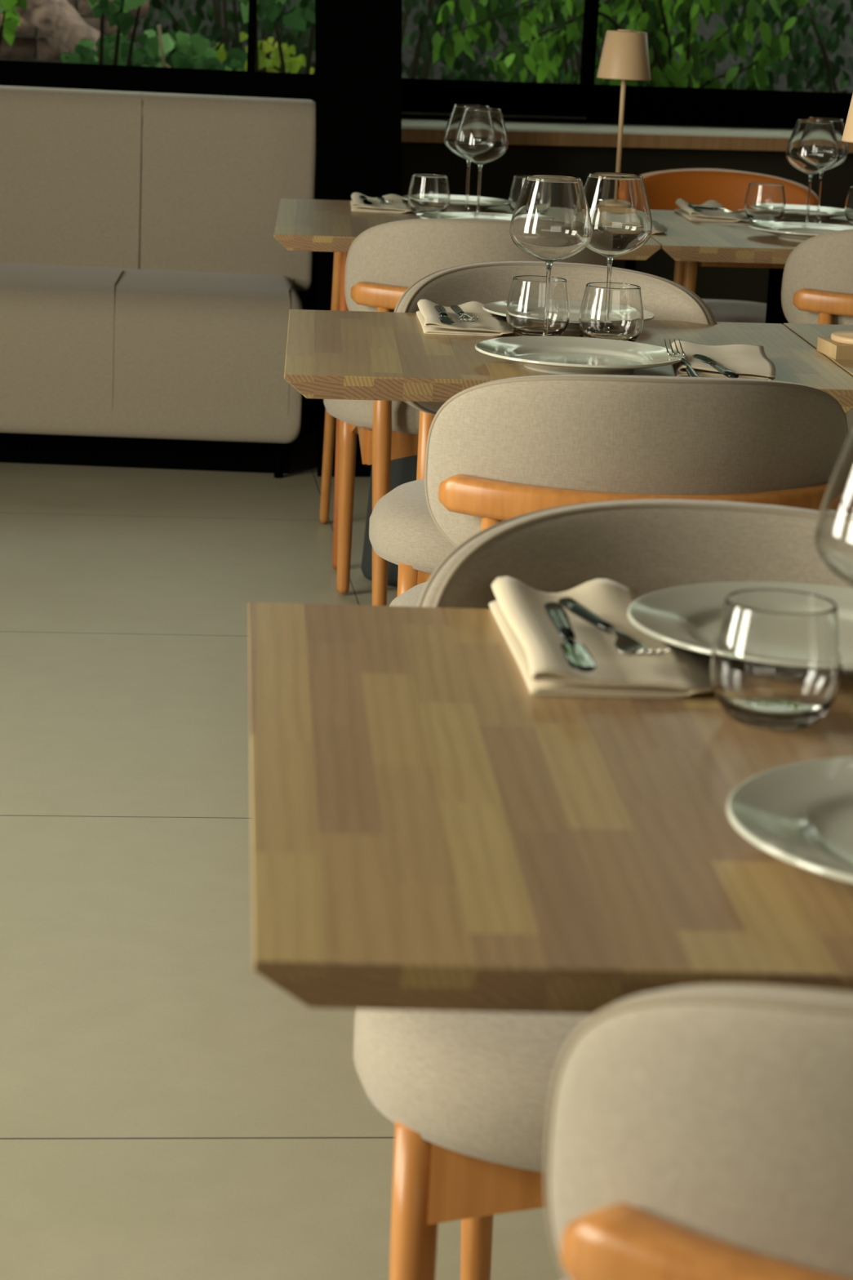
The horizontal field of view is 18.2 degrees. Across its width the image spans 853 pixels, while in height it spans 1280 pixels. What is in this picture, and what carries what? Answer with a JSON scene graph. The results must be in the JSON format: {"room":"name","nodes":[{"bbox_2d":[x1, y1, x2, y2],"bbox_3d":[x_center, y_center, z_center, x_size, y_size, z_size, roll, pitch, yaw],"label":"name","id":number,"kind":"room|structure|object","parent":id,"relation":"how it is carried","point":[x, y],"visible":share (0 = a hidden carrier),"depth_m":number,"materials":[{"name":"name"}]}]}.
{"room":"restaurant dining room","nodes":[
{"label":"restaurant dining room","id":0,"kind":"room"},
{"bbox_2d":[0,59,316,433],"bbox_3d":[-1.970,-1.147,7.435,3.548,0.980,0.249,2,14,-2],"label":"wall","id":1,"kind":"structure","parent":0,"point":[11,74],"depth_m":7.26,"materials":[{"name":"black metal"}]},
{"bbox_2d":[0,0,315,77],"bbox_3d":[-1.892,-2.530,6.996,3.530,1.920,0.060,2,14,-2],"label":"window","id":2,"kind":"structure","parent":1,"relation":"in","point":[252,3],"depth_m":7.24,"materials":[{"name":"black metal"}]},
{"bbox_2d":[315,0,401,476],"bbox_3d":[-0.215,-2.010,7.040,0.354,3.000,1.120,1,14,-6],"label":"column","id":3,"kind":"structure","parent":1,"relation":"attached to","point":[358,42],"depth_m":6.65,"materials":[{"name":"black paint"}]},
{"bbox_2d":[0,432,563,1279],"bbox_3d":[0.853,0.515,3.489,8.500,0.100,12.300,1,14,-6],"label":"floor","id":4,"kind":"structure","parent":0,"point":[169,1110],"depth_m":3.57,"materials":[{"name":"tile"}]},
{"bbox_2d":[0,85,315,478],"bbox_3d":[-1.858,-0.976,6.872,3.112,0.928,0.785,2,14,-1],"label":"banquette","id":5,"kind":"object","parent":4,"relation":"on","point":[148,289],"visible":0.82,"depth_m":6.95,"materials":[{"name":"fabric"}]},
{"bbox_2d":[360,454,417,586],"bbox_3d":[-0.028,-0.309,5.685,0.212,0.364,0.212,1,14,-6],"label":"table base","id":6,"kind":"object","parent":4,"relation":"on","point":[403,470],"visible":0.04,"depth_m":5.62,"materials":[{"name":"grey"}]},
{"bbox_2d":[323,218,607,605],"bbox_3d":[0.078,-0.441,5.276,0.564,0.818,0.554,1,14,-6],"label":"dining chair","id":7,"kind":"object","parent":4,"relation":"on","point":[385,260],"visible":0.25,"depth_m":5.03,"materials":[{"name":"beige fabric"}]},
{"bbox_2d":[274,198,661,568],"bbox_3d":[0.058,-0.542,5.845,0.792,0.748,0.998,2,14,-3],"label":"dining table","id":8,"kind":"object","parent":4,"relation":"on","point":[301,224],"visible":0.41,"depth_m":5.69,"materials":[{"name":"brown wood"}]},
{"bbox_2d":[350,192,411,213],"bbox_3d":[-0.095,-0.978,5.968,0.150,0.024,0.239,2,14,-3],"label":"napkin","id":9,"kind":"object","parent":8,"relation":"on","point":[399,205],"visible":0.87,"depth_m":5.91,"materials":[{"name":"beige fabric"}]},
{"bbox_2d":[359,195,373,204],"bbox_3d":[-0.134,-0.971,5.893,0.021,0.008,0.205,1,14,-6],"label":"table knife","id":10,"kind":"object","parent":9,"relation":"on","point":[362,197],"visible":1,"depth_m":5.88,"materials":[{"name":"grey metal"}]},
{"bbox_2d":[377,195,392,204],"bbox_3d":[-0.095,-0.976,5.907,0.025,0.015,0.203,1,14,-6],"label":"fork","id":11,"kind":"object","parent":9,"relation":"on","point":[381,198],"visible":1,"depth_m":5.87,"materials":[{"name":"silver metal"}]},
{"bbox_2d":[408,173,450,215],"bbox_3d":[0.006,-0.974,5.837,0.093,0.086,0.093,0,14,-12],"label":"water tumbler","id":12,"kind":"object","parent":8,"relation":"on","point":[427,193],"visible":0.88,"depth_m":5.80,"materials":[{"name":"clear glass"}]},
{"bbox_2d":[401,194,509,211],"bbox_3d":[0.067,-0.988,6.043,0.248,0.022,0.248,10,16,28],"label":"dinner plate","id":13,"kind":"object","parent":8,"relation":"on","point":[457,202],"visible":0.57,"depth_m":6.07,"materials":[{"name":"grey ceramic"}]},
{"bbox_2d":[419,212,512,220],"bbox_3d":[0.126,-0.865,5.549,0.281,0.025,0.281,1,14,-6],"label":"dinner plate","id":14,"kind":"object","parent":8,"relation":"on","point":[482,215],"visible":0.16,"depth_m":5.65,"materials":[{"name":"grey ceramic"}]},
{"bbox_2d":[443,103,489,212],"bbox_3d":[0.094,-1.062,5.892,0.117,0.238,0.117,10,16,28],"label":"wine glass","id":15,"kind":"object","parent":8,"relation":"on","point":[457,111],"visible":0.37,"depth_m":5.85,"materials":[{"name":"clear glass"}]},
{"bbox_2d":[443,103,489,159],"bbox_3d":[0.097,-1.119,5.878,0.117,0.120,0.117,1,14,-6],"label":"bowl","id":16,"kind":"object","parent":15,"relation":"on","point":[457,111],"depth_m":5.84,"materials":[{"name":"clear glass"}]},
{"bbox_2d":[453,106,508,212],"bbox_3d":[0.116,-1.030,5.768,0.117,0.238,0.117,-10,18,-41],"label":"wine glass","id":17,"kind":"object","parent":8,"relation":"on","point":[481,138],"visible":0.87,"depth_m":5.71,"materials":[{"name":"clear glass"}]},
{"bbox_2d":[453,106,508,164],"bbox_3d":[0.119,-1.087,5.754,0.117,0.120,0.117,1,14,-6],"label":"bowl","id":18,"kind":"object","parent":17,"relation":"on","point":[481,137],"depth_m":5.71,"materials":[{"name":"clear glass"}]},
{"bbox_2d":[508,175,526,212],"bbox_3d":[0.230,-0.989,5.941,0.093,0.086,0.093,2,14,-1],"label":"water tumbler","id":19,"kind":"object","parent":8,"relation":"on","point":[517,181],"visible":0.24,"depth_m":5.91,"materials":[{"name":"clear glass"}]},
{"bbox_2d":[652,220,667,234],"bbox_3d":[0.442,-0.894,5.734,0.146,0.020,0.224,3,14,1],"label":"napkin","id":20,"kind":"object","parent":8,"relation":"on","point":[657,227],"visible":0.06,"depth_m":5.68,"materials":[{"name":"beige fabric"}]},
{"bbox_3d":[0.432,-0.980,6.084,0.120,0.020,0.100,1,14,-8],"label":"wooden block","id":21,"kind":"object","parent":8,"relation":"on","visible":0},
{"bbox_2d":[596,29,651,173],"bbox_3d":[0.441,-1.180,6.035,0.122,0.391,0.122,1,14,-6],"label":"table lamp","id":22,"kind":"object","parent":21,"relation":"on","point":[624,56],"visible":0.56,"depth_m":5.96,"materials":[{"name":"brown paint"}]},
{"bbox_2d":[368,261,717,596],"bbox_3d":[0.189,-0.151,4.123,0.564,0.818,0.554,2,14,-2],"label":"dining chair","id":23,"kind":"object","parent":4,"relation":"on","point":[403,532],"visible":0.27,"depth_m":4.17,"materials":[{"name":"beige fabric"}]},
{"bbox_2d":[248,601,852,1013],"bbox_3d":[0.266,0.441,1.894,0.810,0.746,0.824,2,14,-4],"label":"dining table","id":24,"kind":"object","parent":4,"relation":"on","point":[431,830],"visible":0.68,"depth_m":1.61,"materials":[{"name":"brown wood"}]},
{"bbox_2d":[488,576,713,698],"bbox_3d":[0.137,-0.005,2.062,0.147,0.027,0.280,1,14,-5],"label":"napkin","id":25,"kind":"object","parent":24,"relation":"on","point":[518,610],"visible":0.83,"depth_m":2.02,"materials":[{"name":"beige fabric"}]},
{"bbox_2d":[543,601,596,671],"bbox_3d":[0.106,-0.002,1.999,0.021,0.008,0.205,2,14,-5],"label":"table knife","id":26,"kind":"object","parent":25,"relation":"on","point":[576,654],"visible":1,"depth_m":1.98,"materials":[{"name":"silver metal"}]},
{"bbox_2d":[558,597,671,656],"bbox_3d":[0.138,-0.011,2.022,0.025,0.015,0.203,-1,14,-16],"label":"fork","id":27,"kind":"object","parent":25,"relation":"on","point":[624,643],"visible":1,"depth_m":2.00,"materials":[{"name":"silver metal"}]},
{"bbox_2d":[626,581,852,675],"bbox_3d":[0.297,-0.003,2.090,0.281,0.025,0.281,1,14,-6],"label":"dinner plate","id":28,"kind":"object","parent":24,"relation":"on","point":[687,616],"visible":0.3,"depth_m":2.14,"materials":[{"name":"grey ceramic"}]},
{"bbox_2d":[709,588,843,729],"bbox_3d":[0.247,0.014,1.881,0.093,0.086,0.093,0,14,-12],"label":"water tumbler","id":29,"kind":"object","parent":24,"relation":"on","point":[776,660],"visible":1,"depth_m":1.85,"materials":[{"name":"clear glass"}]},
{"bbox_2d":[726,755,852,883],"bbox_3d":[0.320,0.121,1.595,0.281,0.025,0.281,1,14,-6],"label":"dinner plate","id":30,"kind":"object","parent":24,"relation":"on","point":[801,814],"visible":1,"depth_m":1.62,"materials":[{"name":"grey ceramic"}]},
{"bbox_2d":[814,426,852,586],"bbox_3d":[0.308,-0.024,1.728,0.117,0.238,0.117,-10,18,-41],"label":"wine glass","id":31,"kind":"object","parent":24,"relation":"on","point":[833,535],"visible":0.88,"depth_m":1.69,"materials":[{"name":"clear glass"}]},
{"bbox_2d":[284,309,852,413],"bbox_3d":[0.172,-0.058,3.898,0.775,0.746,0.759,2,14,-3],"label":"dining table","id":32,"kind":"object","parent":4,"relation":"on","point":[331,354],"visible":0.24,"depth_m":3.66,"materials":[{"name":"brown wood"}]},
{"bbox_2d":[416,298,513,337],"bbox_3d":[0.061,-0.482,3.988,0.142,0.024,0.239,2,14,-4],"label":"napkin","id":33,"kind":"object","parent":32,"relation":"on","point":[487,324],"visible":0.8,"depth_m":3.94,"materials":[{"name":"beige fabric"}]},
{"bbox_2d":[434,305,454,324],"bbox_3d":[0.026,-0.477,3.924,0.021,0.008,0.205,2,14,-5],"label":"table knife","id":34,"kind":"object","parent":33,"relation":"on","point":[440,309],"visible":1,"depth_m":3.91,"materials":[{"name":"grey metal"}]},
{"bbox_2d":[450,305,478,322],"bbox_3d":[0.053,-0.483,3.937,0.025,0.015,0.203,1,14,-6],"label":"fork","id":35,"kind":"object","parent":33,"relation":"on","point":[464,317],"visible":1,"depth_m":3.90,"materials":[{"name":"silver metal"}]},
{"bbox_2d":[506,275,569,336],"bbox_3d":[0.163,-0.482,3.878,0.093,0.086,0.093,-4,16,-26],"label":"water tumbler","id":36,"kind":"object","parent":32,"relation":"on","point":[525,309],"visible":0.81,"depth_m":3.84,"materials":[{"name":"clear glass"}]},
{"bbox_2d":[509,174,592,336],"bbox_3d":[0.174,-0.536,3.779,0.117,0.238,0.117,-10,18,-41],"label":"wine glass","id":37,"kind":"object","parent":32,"relation":"on","point":[551,222],"visible":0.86,"depth_m":3.72,"materials":[{"name":"clear glass"}]},
{"bbox_2d":[509,174,592,262],"bbox_3d":[0.177,-0.593,3.765,0.117,0.120,0.117,1,14,-6],"label":"bowl","id":38,"kind":"object","parent":37,"relation":"on","point":[551,222],"depth_m":3.72,"materials":[{"name":"clear glass"}]},
{"bbox_2d":[482,300,654,331],"bbox_3d":[0.215,-0.489,4.046,0.262,0.023,0.262,1,14,-6],"label":"dinner plate","id":39,"kind":"object","parent":32,"relation":"on","point":[498,308],"visible":0.23,"depth_m":4.06,"materials":[{"name":"grey ceramic"}]},
{"bbox_2d":[475,336,683,375],"bbox_3d":[0.205,-0.378,3.593,0.281,0.025,0.281,1,14,-6],"label":"dinner plate","id":40,"kind":"object","parent":32,"relation":"on","point":[557,355],"visible":0.99,"depth_m":3.63,"materials":[{"name":"grey ceramic"}]},
{"bbox_2d":[578,282,644,342],"bbox_3d":[0.266,-0.467,3.833,0.093,0.086,0.093,6,14,14],"label":"water tumbler","id":41,"kind":"object","parent":32,"relation":"on","point":[608,310],"visible":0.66,"depth_m":3.80,"materials":[{"name":"clear glass"}]},
{"bbox_2d":[578,172,652,337],"bbox_3d":[0.268,-0.559,3.891,0.117,0.238,0.117,10,16,28],"label":"wine glass","id":42,"kind":"object","parent":32,"relation":"on","point":[619,206],"visible":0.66,"depth_m":3.83,"materials":[{"name":"clear glass"}]},
{"bbox_2d":[583,172,652,257],"bbox_3d":[0.271,-0.616,3.877,0.117,0.120,0.117,1,14,-6],"label":"bowl","id":43,"kind":"object","parent":42,"relation":"on","point":[619,206],"depth_m":3.83,"materials":[{"name":"clear glass"}]},
{"bbox_2d":[671,340,776,380],"bbox_3d":[0.405,-0.381,3.646,0.136,0.021,0.258,3,14,2],"label":"napkin","id":44,"kind":"object","parent":32,"relation":"on","point":[747,361],"visible":0.77,"depth_m":3.63,"materials":[{"name":"beige fabric"}]},
{"bbox_2d":[664,338,700,377],"bbox_3d":[0.344,-0.369,3.543,0.025,0.036,0.201,1,14,-6],"label":"fork","id":45,"kind":"object","parent":44,"relation":"on","point":[690,371],"visible":0.86,"depth_m":3.56,"materials":[{"name":"silver metal"}]},
{"bbox_2d":[692,354,738,377],"bbox_3d":[0.384,-0.366,3.556,0.021,0.008,0.205,1,14,-8],"label":"table knife","id":46,"kind":"object","parent":44,"relation":"on","point":[724,371],"visible":0.98,"depth_m":3.53,"materials":[{"name":"grey metal"}]},
{"bbox_2d":[353,498,852,1279],"bbox_3d":[0.224,0.330,2.181,0.564,0.818,0.554,3,14,3],"label":"dining chair","id":47,"kind":"object","parent":4,"relation":"on","point":[466,1095],"visible":0.22,"depth_m":2.02,"materials":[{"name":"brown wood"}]},
{"bbox_2d":[389,374,848,606],"bbox_3d":[0.227,0.041,3.355,0.564,0.818,0.554,1,14,-8],"label":"dining chair","id":48,"kind":"object","parent":4,"relation":"on","point":[498,451],"visible":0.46,"depth_m":3.06,"materials":[{"name":"beige fabric"}]},
{"bbox_2d":[544,983,852,1279],"bbox_3d":[0.306,0.508,1.476,0.564,0.818,0.554,3,14,0],"label":"dining chair","id":49,"kind":"object","parent":4,"relation":"on","point":[696,1131],"visible":1,"depth_m":1.22,"materials":[{"name":"beige fabric"}]},
{"bbox_2d":[625,168,817,323],"bbox_3d":[0.735,-0.765,6.737,0.509,0.807,0.558,2,14,-3],"label":"leather chair","id":50,"kind":"object","parent":4,"relation":"on","point":[697,186],"visible":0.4,"depth_m":6.84,"materials":[{"name":"orange leather"}]},
{"bbox_2d":[650,209,852,324],"bbox_3d":[0.834,-0.544,5.995,0.786,0.746,1.002,2,14,-3],"label":"dining table","id":51,"kind":"object","parent":4,"relation":"on","point":[689,242],"visible":0.33,"depth_m":5.63,"materials":[{"name":"brown wood"}]},
{"bbox_2d":[674,198,748,222],"bbox_3d":[0.658,-0.989,6.140,0.140,0.031,0.244,2,14,-4],"label":"napkin","id":52,"kind":"object","parent":51,"relation":"on","point":[719,215],"visible":0.91,"depth_m":6.10,"materials":[{"name":"beige fabric"}]},
{"bbox_2d":[688,203,703,212],"bbox_3d":[0.614,-0.984,6.074,0.021,0.008,0.205,3,14,-1],"label":"table knife","id":53,"kind":"object","parent":52,"relation":"on","point":[695,208],"visible":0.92,"depth_m":6.03,"materials":[{"name":"grey metal"}]},
{"bbox_2d":[688,204,747,213],"bbox_3d":[0.656,-0.977,6.030,0.025,0.015,0.203,-6,16,-31],"label":"fork","id":54,"kind":"object","parent":52,"relation":"on","point":[699,206],"visible":1,"depth_m":6.03,"materials":[{"name":"silver metal"}]},
{"bbox_2d":[744,182,785,222],"bbox_3d":[0.771,-0.995,6.071,0.093,0.086,0.093,-8,18,-37],"label":"water tumbler","id":55,"kind":"object","parent":51,"relation":"on","point":[765,202],"visible":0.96,"depth_m":6.04,"materials":[{"name":"clear glass"}]},
{"bbox_2d":[748,222,852,242],"bbox_3d":[0.826,-0.864,5.679,0.281,0.025,0.281,1,14,-6],"label":"dinner plate","id":56,"kind":"object","parent":51,"relation":"on","point":[801,232],"visible":0.69,"depth_m":5.76,"materials":[{"name":"grey ceramic"}]},
{"bbox_2d":[786,119,839,222],"bbox_3d":[0.856,-1.036,5.935,0.117,0.238,0.117,-10,18,-41],"label":"wine glass","id":57,"kind":"object","parent":51,"relation":"on","point":[812,148],"visible":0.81,"depth_m":5.88,"materials":[{"name":"clear glass"}]},
{"bbox_2d":[786,119,839,174],"bbox_3d":[0.858,-1.093,5.920,0.117,0.120,0.117,1,14,-6],"label":"bowl","id":58,"kind":"object","parent":57,"relation":"on","point":[812,148],"depth_m":5.88,"materials":[{"name":"clear glass"}]},
{"bbox_2d":[781,204,845,221],"bbox_3d":[0.874,-0.996,6.227,0.248,0.022,0.248,10,16,28],"label":"dinner plate","id":59,"kind":"object","parent":51,"relation":"on","point":[795,212],"visible":0.68,"depth_m":6.25,"materials":[{"name":"grey ceramic"}]},
{"bbox_2d":[803,116,848,224],"bbox_3d":[0.898,-1.066,6.061,0.117,0.238,0.117,-10,18,-41],"label":"wine glass","id":60,"kind":"object","parent":51,"relation":"on","point":[838,123],"visible":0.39,"depth_m":6.02,"materials":[{"name":"clear glass"}]},
{"bbox_2d":[808,116,848,171],"bbox_3d":[0.901,-1.123,6.047,0.117,0.120,0.117,1,14,-6],"label":"bowl","id":61,"kind":"object","parent":60,"relation":"on","point":[838,123],"depth_m":6.01,"materials":[{"name":"clear glass"}]},
{"bbox_2d":[844,186,852,225],"bbox_3d":[1.005,-0.992,6.102,0.093,0.086,0.093,2,14,-1],"label":"water tumbler","id":62,"kind":"object","parent":51,"relation":"on","point":[849,202],"visible":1,"depth_m":6.08,"materials":[{"name":"clear glass"}]},
{"bbox_2d":[781,229,852,436],"bbox_3d":[0.945,-0.459,5.516,0.564,0.818,0.554,1,14,-6],"label":"dining chair","id":63,"kind":"object","parent":4,"relation":"on","point":[817,283],"visible":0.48,"depth_m":5.25,"materials":[{"name":"beige fabric"}]},
{"bbox_2d":[783,323,852,377],"bbox_3d":[0.948,-0.046,3.998,0.780,0.746,0.786,2,14,-3],"label":"dining table","id":64,"kind":"object","parent":4,"relation":"on","point":[810,333],"visible":0.17,"depth_m":4.11,"materials":[{"name":"brown wood"}]},
{"bbox_2d":[817,336,852,359],"bbox_3d":[0.646,-0.420,3.855,0.140,0.020,0.096,1,14,-8],"label":"wooden block","id":65,"kind":"object","parent":64,"relation":"on","point":[825,345],"visible":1,"depth_m":3.81,"materials":[{"name":"brown wood"}]},
{"bbox_2d":[831,94,852,345],"bbox_3d":[0.647,-0.620,3.803,0.122,0.391,0.122,1,14,-6],"label":"table lamp","id":66,"kind":"object","parent":65,"relation":"on","point":[846,337],"visible":1,"depth_m":3.78,"materials":[{"name":"brown paint"}]},
{"bbox_2d":[401,80,852,128],"bbox_3d":[2.076,-1.649,8.588,4.984,0.167,0.146,-3,15,-20],"label":"window frame","id":67,"kind":"structure","parent":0,"point":[600,104],"depth_m":7.97,"materials":[{"name":"black metal"}]},
{"bbox_2d":[401,111,586,119],"bbox_3d":[0.128,-1.534,7.790,0.740,0.007,0.011,-3,15,-20],"label":"trim","id":68,"kind":"structure","parent":67,"relation":"attached to","point":[402,113],"depth_m":7.84,"materials":[{"name":"grey metal"}]},
{"bbox_2d":[401,0,852,94],"bbox_3d":[2.121,-2.657,8.292,4.948,1.933,0.060,-3,15,-20],"label":"window","id":69,"kind":"structure","parent":67,"relation":"in","point":[591,10],"depth_m":7.90,"materials":[{"name":"black metal"}]},
{"bbox_2d":[401,142,852,303],"bbox_3d":[2.081,-1.118,8.426,5.015,0.815,0.262,-3,15,-20],"label":"wall","id":70,"kind":"structure","parent":0,"point":[731,283],"depth_m":7.67,"materials":[{"name":"grey paint"}]},
{"bbox_2d":[401,118,852,152],"bbox_3d":[2.095,-1.534,8.312,5.049,0.042,0.438,-3,15,-21],"label":"window ledge","id":71,"kind":"object","parent":70,"relation":"on","point":[413,130],"visible":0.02,"depth_m":7.57,"materials":[{"name":"brown wood"}]},
{"label":"outside","id":72,"kind":"structure","parent":0,"visible":0},
{"bbox_2d":[0,0,852,93],"bbox_3d":[0.612,-4.098,15.237,16.500,3.400,12.550,1,14,-6],"label":"foliage","id":73,"kind":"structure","parent":72,"point":[407,53],"depth_m":12.55,"materials":[{"name":"green plant"}]},
{"bbox_2d":[15,0,170,67],"bbox_3d":[-1.335,-2.015,9.973,1.588,1.615,1.268,6,14,14],"label":"rock","id":74,"kind":"object","parent":73,"relation":"on","point":[62,26],"visible":0.3,"depth_m":10.38,"materials":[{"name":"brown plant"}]},
{"bbox_2d":[87,0,145,66],"bbox_3d":[-1.063,-1.681,9.080,0.241,1.312,0.173,1,14,-6],"label":"ivy","id":75,"kind":"object","parent":73,"relation":"on","point":[116,11],"visible":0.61,"depth_m":8.96,"materials":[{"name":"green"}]},
{"bbox_2d":[60,29,247,71],"bbox_3d":[-0.959,-1.616,9.392,0.707,1.048,0.359,1,14,-6],"label":"plant","id":76,"kind":"object","parent":73,"relation":"on","point":[179,46],"visible":0.27,"depth_m":9.24,"materials":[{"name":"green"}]},
{"bbox_2d":[133,0,315,73],"bbox_3d":[-0.818,-2.713,11.631,1.013,2.121,0.696,1,14,-6],"label":"shrub","id":77,"kind":"object","parent":73,"relation":"on","point":[232,19],"visible":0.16,"depth_m":11.49,"materials":[{"name":"green plant"}]},
{"bbox_2d":[213,31,314,74],"bbox_3d":[-0.646,-1.682,9.724,0.446,1.044,0.239,1,14,-6],"label":"leafy shrub","id":78,"kind":"object","parent":73,"relation":"on","point":[293,64],"visible":0.2,"depth_m":9.57,"materials":[{"name":"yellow plant"}]},
{"bbox_2d":[239,0,315,73],"bbox_3d":[-0.521,-1.676,9.196,0.328,1.296,0.152,3,14,1],"label":"ivy","id":79,"kind":"object","parent":73,"relation":"on","point":[295,18],"visible":0.41,"depth_m":9.09,"materials":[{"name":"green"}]},
{"bbox_2d":[293,0,486,80],"bbox_3d":[-0.151,-2.309,11.012,0.803,1.692,0.605,1,14,-6],"label":"shrub","id":80,"kind":"object","parent":73,"relation":"on","point":[423,43],"visible":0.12,"depth_m":10.93,"materials":[{"name":"green plant"}]},
{"bbox_2d":[431,0,702,88],"bbox_3d":[0.489,-2.021,9.680,1.046,1.174,0.370,-1,14,-13],"label":"leafy shrub","id":81,"kind":"object","parent":73,"relation":"on","point":[650,15],"visible":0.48,"depth_m":9.60,"materials":[{"name":"green plant"}]},
{"bbox_2d":[485,0,686,84],"bbox_3d":[0.663,-2.061,10.754,0.880,1.410,0.420,1,14,-6],"label":"leafy shrub","id":82,"kind":"object","parent":73,"relation":"on","point":[523,49],"visible":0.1,"depth_m":10.62,"materials":[{"name":"green plant"}]},
{"bbox_2d":[401,0,844,92],"bbox_3d":[0.855,-2.634,11.774,2.042,2.054,0.675,0,14,-9],"label":"shrub","id":83,"kind":"object","parent":73,"relation":"on","point":[729,17],"visible":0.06,"depth_m":11.68,"materials":[{"name":"green plant"}]},
{"bbox_2d":[618,0,808,89],"bbox_3d":[1.011,-1.930,10.171,0.837,1.214,0.419,1,14,-6],"label":"leafy shrub","id":84,"kind":"object","parent":73,"relation":"on","point":[743,30],"visible":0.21,"depth_m":10.00,"materials":[{"name":"green plant"}]},
{"bbox_2d":[737,0,852,93],"bbox_3d":[1.866,-2.218,10.845,1.264,1.782,0.692,1,14,-6],"label":"shrub","id":85,"kind":"object","parent":73,"relation":"on","point":[826,42],"visible":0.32,"depth_m":10.73,"materials":[{"name":"green plant"}]},
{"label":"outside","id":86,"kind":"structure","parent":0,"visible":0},
{"bbox_2d":[0,0,157,66],"bbox_3d":[-2.266,-2.274,11.013,2.463,1.225,0.280,1,14,-6],"label":"stone wall","id":87,"kind":"structure","parent":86,"point":[21,47],"depth_m":10.94,"materials":[{"name":"grey stone"}]},
{"bbox_2d":[0,0,26,47],"bbox_3d":[-1.478,-1.619,9.079,0.207,1.153,0.161,-6,16,-32],"label":"ivy","id":88,"kind":"object","parent":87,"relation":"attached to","point":[10,20],"visible":1,"depth_m":8.94,"materials":[{"name":"green plant"}]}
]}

